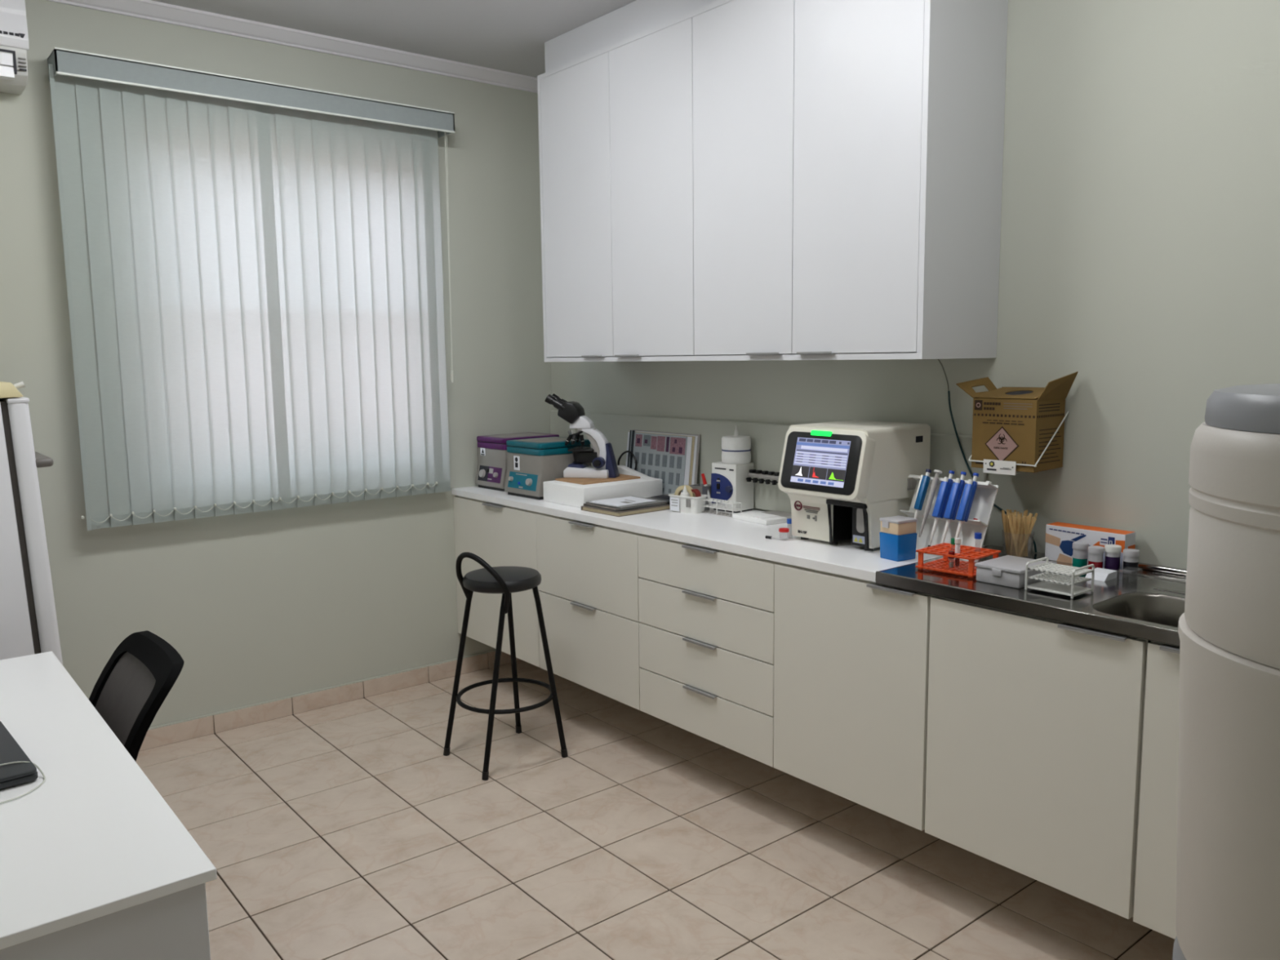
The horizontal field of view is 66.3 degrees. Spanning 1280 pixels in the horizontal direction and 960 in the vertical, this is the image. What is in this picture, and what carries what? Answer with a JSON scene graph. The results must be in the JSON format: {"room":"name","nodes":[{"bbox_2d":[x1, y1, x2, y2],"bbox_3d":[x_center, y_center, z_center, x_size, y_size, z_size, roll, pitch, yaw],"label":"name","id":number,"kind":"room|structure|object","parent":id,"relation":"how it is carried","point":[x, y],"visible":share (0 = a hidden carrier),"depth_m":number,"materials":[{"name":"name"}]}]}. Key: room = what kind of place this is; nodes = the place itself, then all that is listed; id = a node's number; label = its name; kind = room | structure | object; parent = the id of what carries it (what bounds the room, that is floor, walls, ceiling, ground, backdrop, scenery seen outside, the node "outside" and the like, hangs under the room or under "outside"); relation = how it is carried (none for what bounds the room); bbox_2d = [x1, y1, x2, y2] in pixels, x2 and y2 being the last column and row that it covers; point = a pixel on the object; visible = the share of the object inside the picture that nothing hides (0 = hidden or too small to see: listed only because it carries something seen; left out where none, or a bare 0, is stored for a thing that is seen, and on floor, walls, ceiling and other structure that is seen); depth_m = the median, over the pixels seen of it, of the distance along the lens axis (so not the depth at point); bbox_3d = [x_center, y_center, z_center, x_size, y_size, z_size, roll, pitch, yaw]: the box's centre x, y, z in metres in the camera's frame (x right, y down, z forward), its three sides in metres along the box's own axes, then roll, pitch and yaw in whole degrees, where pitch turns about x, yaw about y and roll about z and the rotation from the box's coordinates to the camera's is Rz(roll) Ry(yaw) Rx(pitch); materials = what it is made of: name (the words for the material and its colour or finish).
{"room":"laboratory","nodes":[
{"label":"laboratory","id":0,"kind":"room"},
{"bbox_2d":[0,0,551,727],"bbox_3d":[-1.714,-0.423,4.130,3.390,3.050,0.160,-6,9,-39],"label":"wall","id":1,"kind":"structure","parent":0,"point":[256,607],"depth_m":4.22,"materials":[{"name":"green paint"}]},
{"bbox_2d":[0,0,29,94],"bbox_3d":[-2.451,-1.494,3.156,0.797,0.324,0.216,-6,9,-39],"label":"air conditioner","id":2,"kind":"object","parent":1,"relation":"attached to","point":[14,35],"visible":1,"depth_m":3.31,"materials":[{"name":"plastic"}]},
{"bbox_2d":[47,46,455,530],"bbox_3d":[-1.490,-0.736,4.073,1.596,1.721,0.152,-6,9,-39],"label":"vertical blind","id":3,"kind":"object","parent":1,"relation":"attached to","point":[254,268],"visible":1,"depth_m":3.97,"materials":[{"name":"grey fabric"}]},
{"bbox_2d":[45,0,537,93],"bbox_3d":[-1.714,-1.795,3.825,3.250,0.052,0.066,-6,9,-39],"label":"trim","id":4,"kind":"structure","parent":1,"relation":"attached to","point":[149,10],"depth_m":4.06,"materials":[{"name":"white paint"}]},
{"bbox_2d":[139,649,522,751],"bbox_3d":[-1.696,1.013,4.198,3.250,0.084,0.013,-6,9,-39],"label":"baseboard","id":5,"kind":"structure","parent":1,"relation":"attached to","point":[205,725],"depth_m":4.37,"materials":[{"name":"brown tile"}]},
{"bbox_2d":[151,0,635,77],"bbox_3d":[0.025,-1.601,1.694,3.530,0.151,5.900,-6,9,-39],"label":"ceiling","id":6,"kind":"structure","parent":0,"point":[510,36],"depth_m":3.94,"materials":[{"name":"white paint"}]},
{"bbox_2d":[135,660,1174,959],"bbox_3d":[0.068,1.361,2.058,3.450,0.120,5.800,-6,9,-39],"label":"floor","id":7,"kind":"structure","parent":0,"point":[346,830],"depth_m":3.09,"materials":[{"name":"brown tile"}]},
{"bbox_2d":[0,381,62,664],"bbox_3d":[-2.239,0.451,3.041,0.708,1.499,0.694,-6,9,-39],"label":"refrigerator","id":8,"kind":"object","parent":7,"relation":"on","point":[28,625],"visible":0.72,"depth_m":2.90,"materials":[{"name":"white metal"}]},
{"bbox_2d":[0,651,217,959],"bbox_3d":[-1.432,0.952,1.976,0.712,0.750,1.546,-6,9,-39],"label":"desk","id":9,"kind":"object","parent":7,"relation":"on","point":[95,864],"visible":1,"depth_m":1.62,"materials":[{"name":"white laminate"}]},
{"bbox_2d":[0,720,38,789],"bbox_3d":[-1.380,0.566,1.935,0.264,0.024,0.370,-7,10,-42],"label":"laptop","id":10,"kind":"object","parent":9,"relation":"on","point":[14,774],"visible":1,"depth_m":1.91,"materials":[{"name":"black plastic"}]},
{"bbox_2d":[0,760,45,804],"bbox_3d":[-1.263,0.580,1.794,0.306,0.028,0.135,-8,10,-44],"label":"cable","id":11,"kind":"object","parent":9,"relation":"on","point":[34,764],"visible":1,"depth_m":1.89,"materials":[{"name":"white plastic"}]},
{"bbox_2d":[88,630,184,761],"bbox_3d":[-1.514,0.865,2.387,0.730,0.822,0.552,-6,9,-39],"label":"office chair","id":12,"kind":"object","parent":7,"relation":"on","point":[130,691],"visible":0.26,"depth_m":2.50,"materials":[{"name":"black plastic"}]},
{"bbox_2d":[443,551,568,780],"bbox_3d":[-0.527,0.670,3.803,0.385,0.836,0.383,-6,9,-39],"label":"bar stool","id":13,"kind":"object","parent":7,"relation":"on","point":[505,580],"visible":1,"depth_m":3.75,"materials":[{"name":"black metal"}]},
{"bbox_2d":[1172,383,1279,959],"bbox_3d":[0.704,0.668,0.944,0.377,1.516,0.377,-6,9,-39],"label":"water tank","id":14,"kind":"object","parent":7,"relation":"on","point":[1228,865],"visible":1,"depth_m":0.86,"materials":[{"name":"beige plastic"}]},
{"bbox_2d":[551,0,1279,569],"bbox_3d":[1.364,-0.311,2.926,0.140,3.050,5.600,-6,9,-39],"label":"wall","id":15,"kind":"structure","parent":0,"point":[1140,239],"depth_m":2.79,"materials":[{"name":"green paint"}]},
{"bbox_2d":[453,494,539,666],"bbox_3d":[-0.457,0.420,4.674,0.585,0.686,0.734,-6,9,-39],"label":"base cabinet","id":16,"kind":"object","parent":15,"relation":"attached to","point":[501,535],"depth_m":4.47,"materials":[{"name":"white laminate"}]},
{"bbox_2d":[536,512,641,710],"bbox_3d":[-0.008,0.482,4.125,0.585,0.685,0.690,-6,9,-39],"label":"base cabinet","id":17,"kind":"object","parent":15,"relation":"attached to","point":[588,588],"visible":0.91,"depth_m":3.92,"materials":[{"name":"white laminate"}]},
{"bbox_2d":[637,533,777,767],"bbox_3d":[0.427,0.544,3.594,0.585,0.685,0.690,-6,9,-39],"label":"drawers","id":18,"kind":"object","parent":15,"relation":"attached to","point":[706,615],"visible":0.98,"depth_m":3.39,"materials":[{"name":"white laminate"}]},
{"bbox_2d":[550,409,986,543],"bbox_3d":[0.329,-0.076,4.120,0.016,0.350,2.495,-6,9,-39],"label":"backsplash","id":19,"kind":"structure","parent":15,"relation":"attached to","point":[767,440],"depth_m":3.96,"materials":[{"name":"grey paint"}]},
{"bbox_2d":[537,0,1008,361],"bbox_3d":[0.335,-1.134,3.643,0.414,1.368,1.976,-6,9,-39],"label":"upper cabinet","id":20,"kind":"object","parent":15,"relation":"attached to","point":[720,180],"visible":1,"depth_m":3.23,"materials":[{"name":"white laminate"}]},
{"bbox_2d":[937,359,1036,552],"bbox_3d":[1.106,-0.088,3.130,0.012,0.598,0.367,-7,9,-40],"label":"cable","id":21,"kind":"object","parent":20,"relation":"hanging from","point":[948,391],"visible":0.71,"depth_m":3.20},
{"bbox_2d":[773,562,933,831],"bbox_3d":[0.825,0.600,3.108,0.585,0.685,0.571,-6,9,-39],"label":"base cabinet","id":22,"kind":"object","parent":15,"relation":"attached to","point":[851,655],"visible":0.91,"depth_m":2.91,"materials":[{"name":"white laminate"}]},
{"bbox_2d":[451,485,985,582],"bbox_3d":[0.106,0.142,3.950,0.578,0.030,2.513,-6,9,-39],"label":"countertop","id":23,"kind":"structure","parent":22,"relation":"on","point":[724,533],"depth_m":3.43,"materials":[{"name":"white laminate"}]},
{"bbox_2d":[475,432,559,491],"bbox_3d":[-0.600,-0.094,4.778,0.353,0.250,0.253,-7,10,-41],"label":"centrifuge","id":24,"kind":"object","parent":23,"relation":"on","point":[491,468],"visible":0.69,"depth_m":4.67,"materials":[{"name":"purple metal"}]},
{"bbox_2d":[504,436,591,499],"bbox_3d":[-0.425,-0.059,4.484,0.314,0.250,0.280,-7,9,-41],"label":"centrifuge","id":25,"kind":"object","parent":23,"relation":"on","point":[531,462],"visible":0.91,"depth_m":4.37,"materials":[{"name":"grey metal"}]},
{"bbox_2d":[542,465,662,507],"bbox_3d":[-0.161,0.025,4.291,0.430,0.125,0.303,-6,9,-39],"label":"foam box","id":26,"kind":"object","parent":23,"relation":"on","point":[570,494],"visible":0.78,"depth_m":4.18,"materials":[{"name":"plastic"}]},
{"bbox_2d":[555,473,640,484],"bbox_3d":[-0.185,-0.006,4.316,0.310,0.008,0.213,-6,9,-39],"label":"cork board","id":27,"kind":"object","parent":26,"relation":"on","point":[622,477],"visible":0.76,"depth_m":4.25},
{"bbox_2d":[545,393,619,478],"bbox_3d":[-0.255,-0.198,4.339,0.317,0.367,0.160,1,7,14],"label":"microscope","id":28,"kind":"object","parent":27,"relation":"on","point":[602,455],"visible":1,"depth_m":4.30,"materials":[{"name":"white metal"}]},
{"bbox_2d":[581,504,670,516],"bbox_3d":[-0.055,0.113,4.010,0.282,0.017,0.243,-7,9,-40],"label":"folder","id":29,"kind":"object","parent":23,"relation":"on","point":[621,513],"visible":0.41,"depth_m":3.92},
{"bbox_2d":[583,502,666,511],"bbox_3d":[-0.060,0.100,4.011,0.262,0.009,0.222,-6,9,-38],"label":"folder","id":30,"kind":"object","parent":29,"relation":"on","point":[585,504],"visible":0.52,"depth_m":3.93,"materials":[{"name":"plastic"}]},
{"bbox_2d":[586,495,667,509],"bbox_3d":[-0.054,0.091,4.012,0.250,0.007,0.223,-7,9,-41],"label":"folder","id":31,"kind":"object","parent":30,"relation":"on","point":[658,501],"visible":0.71,"depth_m":3.94,"materials":[{"name":"grey paper"}]},
{"bbox_2d":[591,501,652,506],"bbox_3d":[-0.070,0.088,4.010,0.210,0.001,0.176,-7,10,-42],"label":"paper sheet","id":32,"kind":"object","parent":31,"relation":"on","point":[591,501],"visible":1,"depth_m":3.94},
{"bbox_2d":[591,496,656,506],"bbox_3d":[-0.068,0.086,4.012,0.204,0.002,0.176,-6,9,-37],"label":"paper sheet","id":33,"kind":"object","parent":32,"relation":"on","point":[628,500],"visible":1,"depth_m":4.00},
{"bbox_2d":[625,429,700,494],"bbox_3d":[0.089,-0.069,4.362,0.049,0.289,0.480,-6,9,-39],"label":"chart","id":34,"kind":"object","parent":23,"relation":"on","point":[673,458],"visible":0.73,"depth_m":4.32,"materials":[{"name":"grey paper"}]},
{"bbox_2d":[635,434,642,446],"bbox_3d":[-0.005,-0.180,4.471,0.007,0.055,0.046,-6,9,-39],"label":"picture","id":35,"kind":"object","parent":34,"relation":"attached to","point":[638,437],"depth_m":4.47},
{"bbox_2d":[643,435,651,446],"bbox_3d":[0.032,-0.178,4.426,0.006,0.049,0.050,-6,9,-39],"label":"picture","id":36,"kind":"object","parent":34,"relation":"attached to","point":[646,438],"depth_m":4.42,"materials":[{"name":"paper"}]},
{"bbox_2d":[650,435,657,449],"bbox_3d":[0.062,-0.167,4.389,0.007,0.058,0.039,-6,9,-39],"label":"picture","id":37,"kind":"object","parent":34,"relation":"attached to","point":[653,438],"depth_m":4.39},
{"bbox_2d":[656,435,665,451],"bbox_3d":[0.093,-0.161,4.351,0.008,0.066,0.053,-6,9,-39],"label":"picture","id":38,"kind":"object","parent":34,"relation":"attached to","point":[660,440],"depth_m":4.35},
{"bbox_2d":[669,436,685,455],"bbox_3d":[0.164,-0.148,4.265,0.008,0.072,0.100,-6,9,-39],"label":"picture","id":39,"kind":"object","parent":34,"relation":"attached to","point":[677,444],"depth_m":4.27},
{"bbox_2d":[668,492,707,514],"bbox_3d":[0.193,0.093,3.933,0.149,0.069,0.087,5,9,40],"label":"basket","id":40,"kind":"object","parent":23,"relation":"on","point":[681,504],"visible":0.98,"depth_m":3.90,"materials":[{"name":"white plastic"}]},
{"bbox_2d":[674,484,695,497],"bbox_3d":[0.181,0.063,3.954,0.084,0.084,0.020,4,8,31],"label":"tape roll","id":41,"kind":"object","parent":40,"relation":"in","point":[677,492],"visible":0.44,"depth_m":3.94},
{"bbox_2d":[689,483,711,511],"bbox_3d":[0.250,0.070,3.987,0.069,0.100,0.069,6,10,43],"label":"pen holder","id":42,"kind":"object","parent":23,"relation":"on","point":[703,490],"visible":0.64,"depth_m":3.96,"materials":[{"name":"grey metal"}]},
{"bbox_2d":[702,497,742,517],"bbox_3d":[0.319,0.109,3.852,0.050,0.055,0.180,-6,9,-39],"label":"wire rack","id":43,"kind":"object","parent":23,"relation":"on","point":[709,500],"visible":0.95,"depth_m":3.84,"materials":[{"name":"grey plastic"}]},
{"bbox_2d":[702,510,732,517],"bbox_3d":[0.319,0.132,3.855,0.049,0.003,0.179,-6,9,-39],"label":"wire shelf","id":44,"kind":"object","parent":43,"relation":"attached to","point":[725,513],"depth_m":3.85,"materials":[{"name":"grey plastic"}]},
{"bbox_2d":[702,497,741,504],"bbox_3d":[0.319,0.084,3.849,0.049,0.003,0.179,-6,9,-39],"label":"wire shelf","id":45,"kind":"object","parent":43,"relation":"attached to","point":[709,500],"depth_m":3.84,"materials":[{"name":"white plastic"}]},
{"bbox_2d":[702,504,741,511],"bbox_3d":[0.319,0.108,3.852,0.049,0.003,0.179,-6,9,-39],"label":"wire shelf","id":46,"kind":"object","parent":43,"relation":"attached to","point":[716,506],"depth_m":3.84,"materials":[{"name":"white plastic"}]},
{"bbox_2d":[711,462,779,512],"bbox_3d":[0.546,0.047,3.767,0.128,0.193,0.638,-8,10,-44],"label":"mixer","id":47,"kind":"object","parent":23,"relation":"on","point":[729,482],"visible":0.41,"depth_m":3.90,"materials":[{"name":"white plastic"}]},
{"bbox_2d":[721,435,751,464],"bbox_3d":[0.386,-0.122,3.927,0.119,0.106,0.119,-6,9,-39],"label":"roll","id":48,"kind":"object","parent":47,"relation":"on","point":[735,450],"visible":0.98,"depth_m":3.88,"materials":[{"name":"paper"}]},
{"bbox_2d":[732,511,786,524],"bbox_3d":[0.451,0.143,3.704,0.104,0.022,0.196,-6,9,-34],"label":"tray","id":49,"kind":"object","parent":23,"relation":"on","point":[763,518],"visible":0.98,"depth_m":3.66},
{"bbox_2d":[760,510,791,518],"bbox_3d":[0.569,0.141,3.741,0.105,0.012,0.260,-6,9,-39],"label":"tray","id":50,"kind":"object","parent":23,"relation":"on","point":[788,515],"visible":0.23,"depth_m":3.78,"materials":[{"name":"plastic"}]},
{"bbox_2d":[786,518,792,538],"bbox_3d":[0.511,0.165,3.340,0.021,0.066,0.021,-6,9,-39],"label":"tube","id":51,"kind":"object","parent":23,"relation":"on","point":[788,520],"visible":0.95,"depth_m":3.33,"materials":[{"name":"plastic"}]},
{"bbox_2d":[777,420,930,551],"bbox_3d":[0.707,0.011,3.251,0.381,0.389,0.333,-6,9,-39],"label":"blood analyser","id":52,"kind":"object","parent":23,"relation":"on","point":[839,478],"visible":0.98,"depth_m":3.14,"materials":[{"name":"white plastic"}]},
{"bbox_2d":[804,509,817,520],"bbox_3d":[0.568,0.117,3.243,0.006,0.034,0.058,-6,9,-39],"label":"print","id":53,"kind":"object","parent":52,"relation":"attached to","point":[809,514],"depth_m":3.25},
{"bbox_2d":[802,505,820,510],"bbox_3d":[0.567,0.092,3.238,0.005,0.008,0.072,-6,9,-39],"label":"print","id":54,"kind":"object","parent":52,"relation":"on","point":[804,507],"depth_m":3.24},
{"bbox_2d":[810,430,832,436],"bbox_3d":[0.583,-0.150,3.146,0.009,0.017,0.084,-6,9,-39],"label":"light","id":55,"kind":"object","parent":52,"relation":"on","point":[813,433],"depth_m":3.14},
{"bbox_2d":[906,477,916,489],"bbox_3d":[0.884,0.012,3.183,0.050,0.038,0.003,-6,9,-39],"label":"socket","id":56,"kind":"object","parent":52,"relation":"attached to","point":[911,482],"depth_m":3.18,"materials":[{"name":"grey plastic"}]},
{"bbox_2d":[879,515,917,561],"bbox_3d":[0.784,0.178,2.979,0.084,0.124,0.078,-5,8,-31],"label":"tip box","id":57,"kind":"object","parent":23,"relation":"on","point":[898,535],"visible":1,"depth_m":2.95,"materials":[{"name":"blue plastic"}]},
{"bbox_2d":[880,520,916,535],"bbox_3d":[0.784,0.141,2.975,0.077,0.038,0.074,-5,8,-31],"label":"tray","id":58,"kind":"object","parent":57,"relation":"on","point":[887,527],"depth_m":2.95,"materials":[{"name":"plastic"}]},
{"bbox_2d":[899,474,999,561],"bbox_3d":[0.978,0.108,3.058,0.168,0.238,0.282,-6,9,-39],"label":"stand","id":59,"kind":"object","parent":23,"relation":"on","point":[985,494],"visible":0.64,"depth_m":2.99,"materials":[{"name":"white plastic"}]},
{"bbox_2d":[911,468,931,518],"bbox_3d":[0.873,0.064,3.058,0.096,0.194,0.026,-6,9,-39],"label":"pipette","id":60,"kind":"object","parent":59,"relation":"hanging from","point":[924,481],"visible":0.93,"depth_m":3.05,"materials":[{"name":"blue plastic"}]},
{"bbox_2d":[918,469,942,537],"bbox_3d":[0.896,0.071,3.031,0.103,0.203,0.025,-6,9,-39],"label":"pipette","id":61,"kind":"object","parent":59,"relation":"hanging from","point":[935,481],"visible":1,"depth_m":3.02,"materials":[{"name":"grey plastic"}]},
{"bbox_2d":[927,470,954,546],"bbox_3d":[0.919,0.089,2.994,0.123,0.230,0.021,-6,9,-39],"label":"pipette","id":62,"kind":"object","parent":59,"relation":"hanging from","point":[944,490],"visible":0.94,"depth_m":2.98,"materials":[{"name":"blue plastic"}]},
{"bbox_2d":[899,510,987,526],"bbox_3d":[0.933,0.117,3.023,0.044,0.023,0.282,-6,9,-39],"label":"shelf","id":63,"kind":"object","parent":59,"relation":"attached to","point":[976,517],"depth_m":3.00,"materials":[{"name":"white plastic"}]},
{"bbox_2d":[908,474,997,488],"bbox_3d":[0.966,0.005,3.037,0.052,0.024,0.282,-6,9,-39],"label":"shelf","id":64,"kind":"object","parent":59,"relation":"attached to","point":[980,485],"depth_m":3.00,"materials":[{"name":"white plastic"}]},
{"bbox_2d":[941,471,966,543],"bbox_3d":[0.945,0.092,2.963,0.123,0.230,0.021,-6,9,-39],"label":"pipette","id":65,"kind":"object","parent":59,"relation":"hanging from","point":[957,490],"visible":0.89,"depth_m":2.95,"materials":[{"name":"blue plastic"}]},
{"bbox_2d":[955,472,978,537],"bbox_3d":[0.972,0.096,2.930,0.123,0.230,0.021,-6,9,-39],"label":"pipette","id":66,"kind":"object","parent":59,"relation":"hanging from","point":[970,489],"visible":0.91,"depth_m":2.92,"materials":[{"name":"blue plastic"}]},
{"bbox_2d":[875,545,1186,646],"bbox_3d":[1.348,0.364,2.449,0.598,0.165,1.404,-6,9,-39],"label":"sink","id":67,"kind":"object","parent":23,"relation":"in","point":[1149,605],"visible":0.3,"depth_m":2.51,"materials":[{"name":"silver metal"}]},
{"bbox_2d":[915,542,1000,578],"bbox_3d":[0.911,0.230,2.805,0.155,0.057,0.179,-7,10,-43],"label":"tube rack","id":68,"kind":"object","parent":67,"relation":"on","point":[968,568],"visible":0.8,"depth_m":2.80,"materials":[{"name":"orange plastic"}]},
{"bbox_2d":[955,537,960,568],"bbox_3d":[0.898,0.207,2.771,0.017,0.085,0.017,-6,9,-39],"label":"test tube","id":69,"kind":"object","parent":68,"relation":"in","point":[957,540],"visible":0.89,"depth_m":2.76,"materials":[{"name":"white plastic"}]},
{"bbox_2d":[974,555,1052,588],"bbox_3d":[1.015,0.249,2.665,0.168,0.050,0.134,-6,9,-39],"label":"plastic box","id":70,"kind":"object","parent":67,"relation":"on","point":[1008,571],"visible":0.88,"depth_m":2.62,"materials":[{"name":"plastic"}]},
{"bbox_2d":[1024,556,1094,598],"bbox_3d":[1.087,0.251,2.539,0.110,0.074,0.130,-6,9,-39],"label":"tube rack","id":71,"kind":"object","parent":67,"relation":"on","point":[1060,579],"visible":1,"depth_m":2.53,"materials":[{"name":"white plastic"}]},
{"bbox_2d":[1027,581,1088,595],"bbox_3d":[1.087,0.281,2.543,0.102,0.004,0.118,-6,9,-39],"label":"shelf","id":72,"kind":"object","parent":71,"relation":"attached to","point":[1064,589],"depth_m":2.53,"materials":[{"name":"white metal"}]},
{"bbox_2d":[1027,572,1091,586],"bbox_3d":[1.087,0.255,2.540,0.102,0.004,0.118,-6,9,-39],"label":"shelf","id":73,"kind":"object","parent":71,"relation":"attached to","point":[1045,576],"depth_m":2.53,"materials":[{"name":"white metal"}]},
{"bbox_2d":[1028,562,1091,576],"bbox_3d":[1.087,0.231,2.537,0.102,0.004,0.118,-6,9,-39],"label":"shelf","id":74,"kind":"object","parent":71,"relation":"attached to","point":[1068,571],"depth_m":2.52,"materials":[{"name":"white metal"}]},
{"bbox_2d":[1072,542,1088,567],"bbox_3d":[1.262,0.216,2.810,0.043,0.074,0.043,-6,9,-39],"label":"jar","id":75,"kind":"object","parent":67,"relation":"on","point":[1080,549],"visible":0.88,"depth_m":2.79,"materials":[{"name":"white plastic"}]},
{"bbox_2d":[1044,521,1135,571],"bbox_3d":[1.310,0.193,2.860,0.066,0.107,0.235,-6,9,-39],"label":"carton","id":76,"kind":"object","parent":67,"relation":"on","point":[1060,539],"visible":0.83,"depth_m":2.86,"materials":[{"name":"cardboard"}]},
{"bbox_2d":[1044,533,1071,563],"bbox_3d":[1.239,0.202,2.901,0.001,0.081,0.084,-6,9,-39],"label":"print","id":77,"kind":"object","parent":76,"relation":"attached to","point":[1058,546],"depth_m":2.90},
{"bbox_2d":[1059,534,1090,555],"bbox_3d":[1.276,0.191,2.853,0.001,0.070,0.112,-6,9,-39],"label":"print","id":78,"kind":"object","parent":76,"relation":"attached to","point":[1066,541],"depth_m":2.87},
{"bbox_2d":[1099,535,1115,545],"bbox_3d":[1.329,0.173,2.784,0.001,0.028,0.044,-6,9,-39],"label":"print","id":79,"kind":"object","parent":76,"relation":"on","point":[1104,540],"depth_m":2.78},
{"bbox_2d":[1092,540,1124,552],"bbox_3d":[1.328,0.184,2.788,0.001,0.036,0.101,-6,9,-39],"label":"print","id":80,"kind":"object","parent":76,"relation":"on","point":[1095,543],"depth_m":2.78},
{"bbox_2d":[1088,545,1104,569],"bbox_3d":[1.278,0.224,2.748,0.042,0.074,0.042,-6,9,-39],"label":"jar","id":81,"kind":"object","parent":67,"relation":"on","point":[1095,553],"visible":0.83,"depth_m":2.73,"materials":[{"name":"white plastic"}]},
{"bbox_2d":[1084,567,1116,582],"bbox_3d":[1.262,0.259,2.684,0.070,0.020,0.055,-6,9,-39],"label":"folded card","id":82,"kind":"object","parent":67,"relation":"on","point":[1100,574],"visible":0.79,"depth_m":2.67,"materials":[{"name":"white paper"}]},
{"bbox_2d":[1102,551,1122,569],"bbox_3d":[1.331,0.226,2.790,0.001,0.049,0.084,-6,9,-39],"label":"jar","id":83,"kind":"object","parent":67,"relation":"on","point":[1121,557],"depth_m":2.76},
{"bbox_2d":[1104,544,1121,574],"bbox_3d":[1.319,0.222,2.735,0.043,0.080,0.043,-6,9,-39],"label":"jar","id":84,"kind":"object","parent":67,"relation":"on","point":[1113,552],"visible":0.91,"depth_m":2.72,"materials":[{"name":"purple plastic"}]},
{"bbox_2d":[1122,548,1139,577],"bbox_3d":[1.357,0.229,2.710,0.042,0.072,0.042,-6,9,-39],"label":"jar","id":85,"kind":"object","parent":67,"relation":"on","point":[1131,556],"visible":1,"depth_m":2.69,"materials":[{"name":"white plastic"}]},
{"bbox_3d":[1.144,0.195,2.967,0.094,0.080,0.094,-6,9,-39],"label":"clear cup","id":86,"kind":"object","parent":67,"relation":"on","visible":0},
{"bbox_2d":[1001,511,1008,554],"bbox_3d":[1.108,0.162,2.972,0.032,0.134,0.005,-4,8,-27],"label":"wooden stick","id":87,"kind":"object","parent":86,"relation":"in","point":[1002,513],"visible":1,"depth_m":2.97,"materials":[{"name":"brown wood"}]},
{"bbox_2d":[1008,515,1016,555],"bbox_3d":[1.119,0.169,2.941,0.007,0.127,0.029,-1,7,-2],"label":"wooden stick","id":88,"kind":"object","parent":86,"relation":"in","point":[1015,517],"visible":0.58,"depth_m":2.94,"materials":[{"name":"brown wood"}]},
{"bbox_2d":[1008,515,1018,556],"bbox_3d":[1.119,0.168,2.937,0.037,0.130,0.002,0,7,5],"label":"wooden stick","id":89,"kind":"object","parent":86,"relation":"in","point":[1009,516],"visible":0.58,"depth_m":2.94,"materials":[{"name":"brown wood"}]},
{"bbox_2d":[1018,516,1024,553],"bbox_3d":[1.144,0.170,2.939,0.007,0.125,0.020,-4,8,-26],"label":"wooden stick","id":90,"kind":"object","parent":86,"relation":"in","point":[1023,522],"visible":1,"depth_m":2.94,"materials":[{"name":"brown wood"}]},
{"bbox_2d":[1024,516,1027,556],"bbox_3d":[1.154,0.169,2.929,0.007,0.128,0.039,4,9,33],"label":"wooden stick","id":91,"kind":"object","parent":86,"relation":"in","point":[1025,517],"visible":1,"depth_m":2.93,"materials":[{"name":"brown wood"}]},
{"bbox_2d":[1018,518,1036,556],"bbox_3d":[1.159,0.173,2.934,0.049,0.121,0.002,1,7,10],"label":"wooden stick","id":92,"kind":"object","parent":86,"relation":"in","point":[1034,519],"visible":0.72,"depth_m":2.93,"materials":[{"name":"brown wood"}]},
{"bbox_2d":[968,410,1068,475],"bbox_3d":[1.143,-0.117,2.966,0.184,0.185,0.223,-6,9,-39],"label":"bracket","id":93,"kind":"object","parent":15,"relation":"attached to","point":[990,466],"visible":0.79,"depth_m":2.91,"materials":[{"name":"white metal"}]},
{"bbox_2d":[985,461,1013,471],"bbox_3d":[1.070,-0.041,2.921,0.001,0.028,0.092,-6,9,-39],"label":"print","id":94,"kind":"object","parent":93,"relation":"attached to","point":[989,465],"depth_m":2.92},
{"bbox_2d":[955,371,1078,472],"bbox_3d":[1.131,-0.182,2.970,0.165,0.290,0.316,-6,9,-39],"label":"carton","id":95,"kind":"object","parent":93,"relation":"in","point":[1016,424],"visible":1,"depth_m":2.90,"materials":[{"name":"brown cardboard"}]},
{"bbox_2d":[983,402,1000,409],"bbox_3d":[1.054,-0.221,2.932,0.001,0.023,0.055,-6,9,-39],"label":"print","id":96,"kind":"object","parent":95,"relation":"on","point":[987,406],"depth_m":2.93},
{"bbox_2d":[982,419,1024,425],"bbox_3d":[1.078,-0.171,2.909,0.001,0.011,0.134,-6,9,-39],"label":"print","id":97,"kind":"object","parent":95,"relation":"on","point":[985,422],"depth_m":2.91},
{"bbox_2d":[1003,403,1031,409],"bbox_3d":[1.106,-0.216,2.868,0.001,0.017,0.090,-6,9,-39],"label":"print","id":98,"kind":"object","parent":95,"relation":"on","point":[1006,406],"depth_m":2.87},
{"bbox_2d":[1036,403,1063,463],"bbox_3d":[1.206,-0.138,2.883,0.152,0.172,0.001,-6,9,-39],"label":"print","id":99,"kind":"object","parent":95,"relation":"attached to","point":[1049,415],"depth_m":2.88},
{"bbox_2d":[924,595,1147,919],"bbox_3d":[1.188,0.652,2.665,0.585,0.682,0.568,-6,9,-39],"label":"base cabinet","id":100,"kind":"object","parent":15,"relation":"attached to","point":[1035,725],"visible":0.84,"depth_m":2.46,"materials":[{"name":"white laminate"}]},
{"bbox_2d":[1133,640,1179,939],"bbox_3d":[1.571,0.706,2.197,0.585,0.682,0.634,-6,9,-39],"label":"base cabinet","id":101,"kind":"object","parent":15,"relation":"attached to","point":[1155,884],"visible":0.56,"depth_m":2.23,"materials":[{"name":"white laminate"}]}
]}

